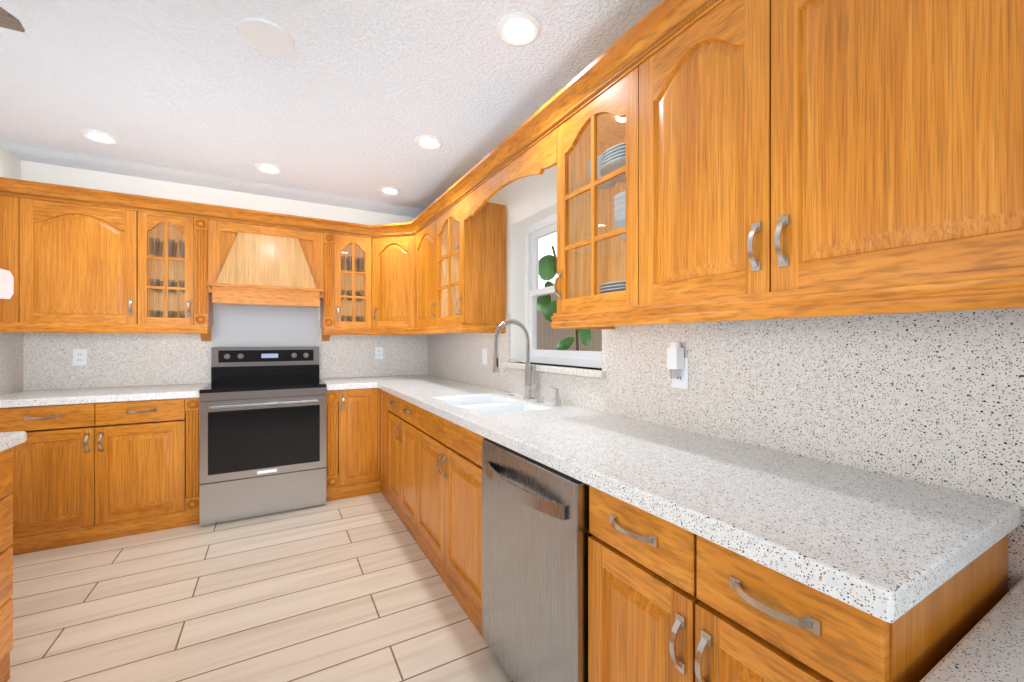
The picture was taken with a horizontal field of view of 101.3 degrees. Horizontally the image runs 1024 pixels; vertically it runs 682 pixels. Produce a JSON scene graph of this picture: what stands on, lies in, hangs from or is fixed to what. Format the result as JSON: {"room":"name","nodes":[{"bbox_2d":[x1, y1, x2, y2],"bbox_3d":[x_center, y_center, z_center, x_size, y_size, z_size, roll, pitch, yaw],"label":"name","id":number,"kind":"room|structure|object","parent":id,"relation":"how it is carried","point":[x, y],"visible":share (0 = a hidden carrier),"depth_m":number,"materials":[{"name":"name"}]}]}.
{"room":"kitchen","nodes":[
{"label":"kitchen","id":0,"kind":"room"},
{"bbox_2d":[0,145,20,179],"bbox_3d":[-2.009,0.005,0.260,0.234,2.470,5.826,0,0,-29],"label":"wall","id":1,"kind":"structure","parent":0,"point":[10,164],"depth_m":2.73,"materials":[{"name":"white paint"}]},
{"bbox_2d":[0,332,27,394],"bbox_3d":[-3.124,0.130,2.492,0.016,0.620,0.810,0,0,-29],"label":"backsplash","id":2,"kind":"structure","parent":1,"relation":"attached to","point":[13,346],"depth_m":2.74,"materials":[{"name":"grey stone"}]},
{"bbox_2d":[0,0,1023,340],"bbox_3d":[-0.892,-0.498,1.425,2.822,1.003,4.858,0,0,-29],"label":"upper cabinet","id":3,"kind":"object","parent":1,"relation":"attached to","point":[728,160],"visible":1,"depth_m":1.21,"materials":[{"name":"brown wood"}]},
{"bbox_2d":[0,269,13,298],"bbox_3d":[-2.648,-0.287,1.971,0.300,0.145,0.335,0,0,-29],"label":"dispenser","id":4,"kind":"object","parent":3,"relation":"attached to","point":[6,284],"visible":1,"depth_m":2.13,"materials":[{"name":"white plastic"}]},
{"bbox_2d":[206,219,323,308],"bbox_3d":[-1.920,-0.586,3.319,0.780,0.632,0.548,0,0,-29],"label":"range hood","id":5,"kind":"object","parent":3,"relation":"attached to","point":[249,263],"depth_m":3.17,"materials":[{"name":"brown wood"}]},
{"bbox_2d":[21,160,414,320],"bbox_3d":[-2.150,0.005,3.659,3.325,2.470,0.234,0,0,-29],"label":"wall","id":6,"kind":"structure","parent":0,"point":[63,175],"depth_m":3.32,"materials":[{"name":"white paint"}]},
{"bbox_2d":[28,321,427,389],"bbox_3d":[-2.106,0.130,3.540,2.820,0.620,0.016,0,0,-29],"label":"backsplash","id":7,"kind":"structure","parent":6,"relation":"attached to","point":[113,359],"depth_m":3.20,"materials":[{"name":"grey stone"}]},
{"bbox_2d":[73,349,86,364],"bbox_3d":[-3.069,0.114,2.983,0.072,0.116,0.008,0,0,-29],"label":"outlet","id":8,"kind":"object","parent":7,"relation":"attached to","point":[79,355],"depth_m":2.98,"materials":[{"name":"white plastic"}]},
{"bbox_2d":[375,347,382,358],"bbox_3d":[-1.266,0.114,3.999,0.072,0.116,0.008,0,0,-29],"label":"outlet","id":9,"kind":"object","parent":7,"relation":"attached to","point":[378,350],"depth_m":4.00,"materials":[{"name":"white plastic"}]},
{"bbox_2d":[8,492,512,681],"bbox_3d":[-0.659,1.290,1.012,3.325,0.100,6.310,0,0,-29],"label":"floor","id":10,"kind":"structure","parent":0,"point":[353,589],"depth_m":1.95,"materials":[{"name":"beige wood"}]},
{"bbox_2d":[0,444,19,681],"bbox_3d":[-1.976,0.811,1.153,0.632,0.858,0.551,0,0,-29],"label":"base cabinet","id":11,"kind":"object","parent":10,"relation":"on","point":[9,458],"depth_m":1.52,"materials":[{"name":"brown wood"}]},
{"bbox_2d":[0,431,26,451],"bbox_3d":[-1.774,0.357,0.807,0.679,0.045,1.390,0,0,-29],"label":"countertop","id":12,"kind":"structure","parent":11,"relation":"in","point":[8,440],"depth_m":1.50,"materials":[{"name":"white stone"}]},
{"bbox_2d":[0,397,200,553],"bbox_3d":[-2.712,0.811,2.848,1.048,0.858,0.591,0,0,-29],"label":"base cabinet","id":13,"kind":"object","parent":10,"relation":"on","point":[90,472],"depth_m":2.61,"materials":[{"name":"brown wood"}]},
{"bbox_2d":[0,383,208,407],"bbox_3d":[-2.707,0.357,2.836,1.045,0.045,0.619,0,0,-29],"label":"countertop","id":14,"kind":"structure","parent":13,"relation":"in","point":[26,398],"depth_m":2.68,"materials":[{"name":"white stone"}]},
{"bbox_2d":[199,303,326,526],"bbox_3d":[-1.882,0.460,3.234,0.772,1.560,0.736,0,0,-29],"label":"range","id":15,"kind":"object","parent":10,"relation":"on","point":[263,423],"visible":1,"depth_m":3.04,"materials":[{"name":"metal"}]},
{"bbox_2d":[325,388,375,500],"bbox_3d":[-1.380,0.811,3.573,0.429,0.858,0.636,0,0,-29],"label":"base cabinet","id":16,"kind":"object","parent":10,"relation":"on","point":[350,413],"depth_m":3.32,"materials":[{"name":"brown wood"}]},
{"bbox_2d":[321,377,379,390],"bbox_3d":[-1.410,0.357,3.563,0.361,0.045,0.625,0,0,-29],"label":"countertop","id":17,"kind":"structure","parent":16,"relation":"in","point":[346,383],"depth_m":3.39,"materials":[{"name":"white stone"}]},
{"bbox_2d":[376,388,387,500],"bbox_3d":[-0.758,0.811,3.444,0.606,0.858,0.334,0,0,-29],"label":"base cabinet","id":18,"kind":"object","parent":10,"relation":"on","point":[381,396],"depth_m":3.39,"materials":[{"name":"brown wood"}]},
{"bbox_2d":[388,393,484,551],"bbox_3d":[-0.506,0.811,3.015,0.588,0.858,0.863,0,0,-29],"label":"base cabinet","id":19,"kind":"object","parent":10,"relation":"on","point":[435,462],"depth_m":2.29,"materials":[{"name":"brown wood"}]},
{"bbox_2d":[482,438,592,681],"bbox_3d":[0.263,0.812,1.540,0.640,0.856,0.607,0,0,-29],"label":"dishwasher","id":20,"kind":"object","parent":10,"relation":"on","point":[536,534],"visible":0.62,"depth_m":1.33,"materials":[{"name":"metal"}]},
{"bbox_2d":[588,485,1007,681],"bbox_3d":[0.621,0.811,1.014,0.588,0.858,0.646,0,0,-29],"label":"base cabinet","id":21,"kind":"object","parent":10,"relation":"on","point":[670,602],"depth_m":0.81,"materials":[{"name":"brown wood"}]},
{"bbox_2d":[368,374,1023,681],"bbox_3d":[0.065,0.446,1.965,0.625,0.222,4.859,0,0,-29],"label":"countertop","id":22,"kind":"structure","parent":21,"relation":"in","point":[886,548],"depth_m":0.87,"materials":[{"name":"white stone"}]},
{"bbox_2d":[492,319,561,405],"bbox_3d":[0.038,0.104,2.342,0.258,0.460,0.519,0,0,-29],"label":"faucet","id":23,"kind":"object","parent":22,"relation":"on","point":[529,385],"visible":1,"depth_m":2.40,"materials":[{"name":"silver metal"}]},
{"bbox_2d":[0,0,661,217],"bbox_3d":[-0.659,-1.280,1.012,3.325,0.100,6.310,0,0,-29],"label":"ceiling","id":24,"kind":"structure","parent":0,"point":[344,103],"depth_m":2.03,"materials":[{"name":"white paint"}]},
{"bbox_2d":[0,7,24,32],"bbox_3d":[-1.348,-1.055,0.546,1.334,0.350,1.372,0,0,-29],"label":"ceiling fan","id":25,"kind":"object","parent":24,"relation":"hanging from","point":[9,21],"visible":1,"depth_m":1.20,"materials":[{"name":"brown wood"}]},
{"bbox_2d":[79,129,119,144],"bbox_3d":[-2.480,-1.224,2.528,0.175,0.012,0.175,0,0,16],"label":"recessed light","id":26,"kind":"object","parent":24,"relation":"in","point":[97,136],"depth_m":2.52,"materials":[{"name":"white plastic"}]},
{"bbox_2d":[237,17,294,53],"bbox_3d":[-0.989,-1.225,1.693,0.199,0.010,0.199,0,0,16],"label":"ceiling speaker","id":27,"kind":"object","parent":24,"relation":"in","point":[265,35],"depth_m":1.68,"materials":[{"name":"white plastic"}]},
{"bbox_2d":[255,163,282,173],"bbox_3d":[-1.731,-1.224,2.990,0.175,0.012,0.175,0,0,16],"label":"recessed light","id":28,"kind":"object","parent":24,"relation":"in","point":[263,167],"depth_m":2.99,"materials":[{"name":"white plastic"}]},
{"bbox_2d":[378,187,400,195],"bbox_3d":[-1.003,-1.224,3.441,0.175,0.012,0.175,0,0,16],"label":"recessed light","id":29,"kind":"object","parent":24,"relation":"in","point":[391,191],"depth_m":3.43,"materials":[{"name":"white plastic"}]},
{"bbox_2d":[414,135,442,148],"bbox_3d":[-0.514,-1.224,2.591,0.175,0.012,0.175,0,0,16],"label":"recessed light","id":30,"kind":"object","parent":24,"relation":"in","point":[423,141],"depth_m":2.59,"materials":[{"name":"white plastic"}]},
{"bbox_2d":[496,12,540,45],"bbox_3d":[0.025,-1.224,1.655,0.175,0.012,0.175,0,0,16],"label":"recessed light","id":31,"kind":"object","parent":24,"relation":"in","point":[512,29],"depth_m":1.65,"materials":[{"name":"white plastic"}]},
{"bbox_2d":[487,165,601,369],"bbox_3d":[0.670,0.005,1.770,0.204,2.470,5.826,0,0,-29],"label":"wall","id":32,"kind":"structure","parent":0,"point":[528,201],"depth_m":2.77,"materials":[{"name":"white paint"}]},
{"bbox_2d":[503,362,605,378],"bbox_3d":[0.248,0.158,2.393,0.168,0.035,0.965,0,0,-29],"label":"window sill","id":33,"kind":"structure","parent":32,"relation":"in","point":[578,371],"depth_m":2.22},
{"bbox_2d":[525,214,601,367],"bbox_3d":[0.335,-0.310,2.441,0.060,0.900,0.905,0,0,-29],"label":"window","id":34,"kind":"structure","parent":32,"relation":"in","point":[535,232],"depth_m":2.71,"materials":[{"name":"white plastic"}]},
{"bbox_2d":[428,309,1023,591],"bbox_3d":[0.342,0.200,2.130,0.016,0.760,4.876,0,0,-29],"label":"backsplash","id":35,"kind":"structure","parent":32,"relation":"attached to","point":[934,399],"depth_m":1.14,"materials":[{"name":"grey stone"}]},
{"bbox_2d":[482,349,486,364],"bbox_3d":[-0.202,0.114,3.066,0.011,0.116,0.072,0,0,-29],"label":"outlet","id":36,"kind":"object","parent":35,"relation":"attached to","point":[484,351],"depth_m":3.06,"materials":[{"name":"white plastic"}]},
{"bbox_2d":[667,342,688,388],"bbox_3d":[0.616,0.091,1.575,0.049,0.173,0.072,0,0,-29],"label":"outlet","id":37,"kind":"object","parent":35,"relation":"attached to","point":[677,363],"depth_m":1.56,"materials":[{"name":"white plastic"}]},
{"label":"outside","id":38,"kind":"structure","parent":0,"visible":0},
{"bbox_2d":[537,232,601,350],"bbox_3d":[2.691,-2.760,6.107,7.515,10.000,24.000,0,0,-29],"label":"garden","id":39,"kind":"object","parent":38,"point":[551,300],"depth_m":6.99,"materials":[{"name":"leaves"},{"name":"wood"}]}
]}

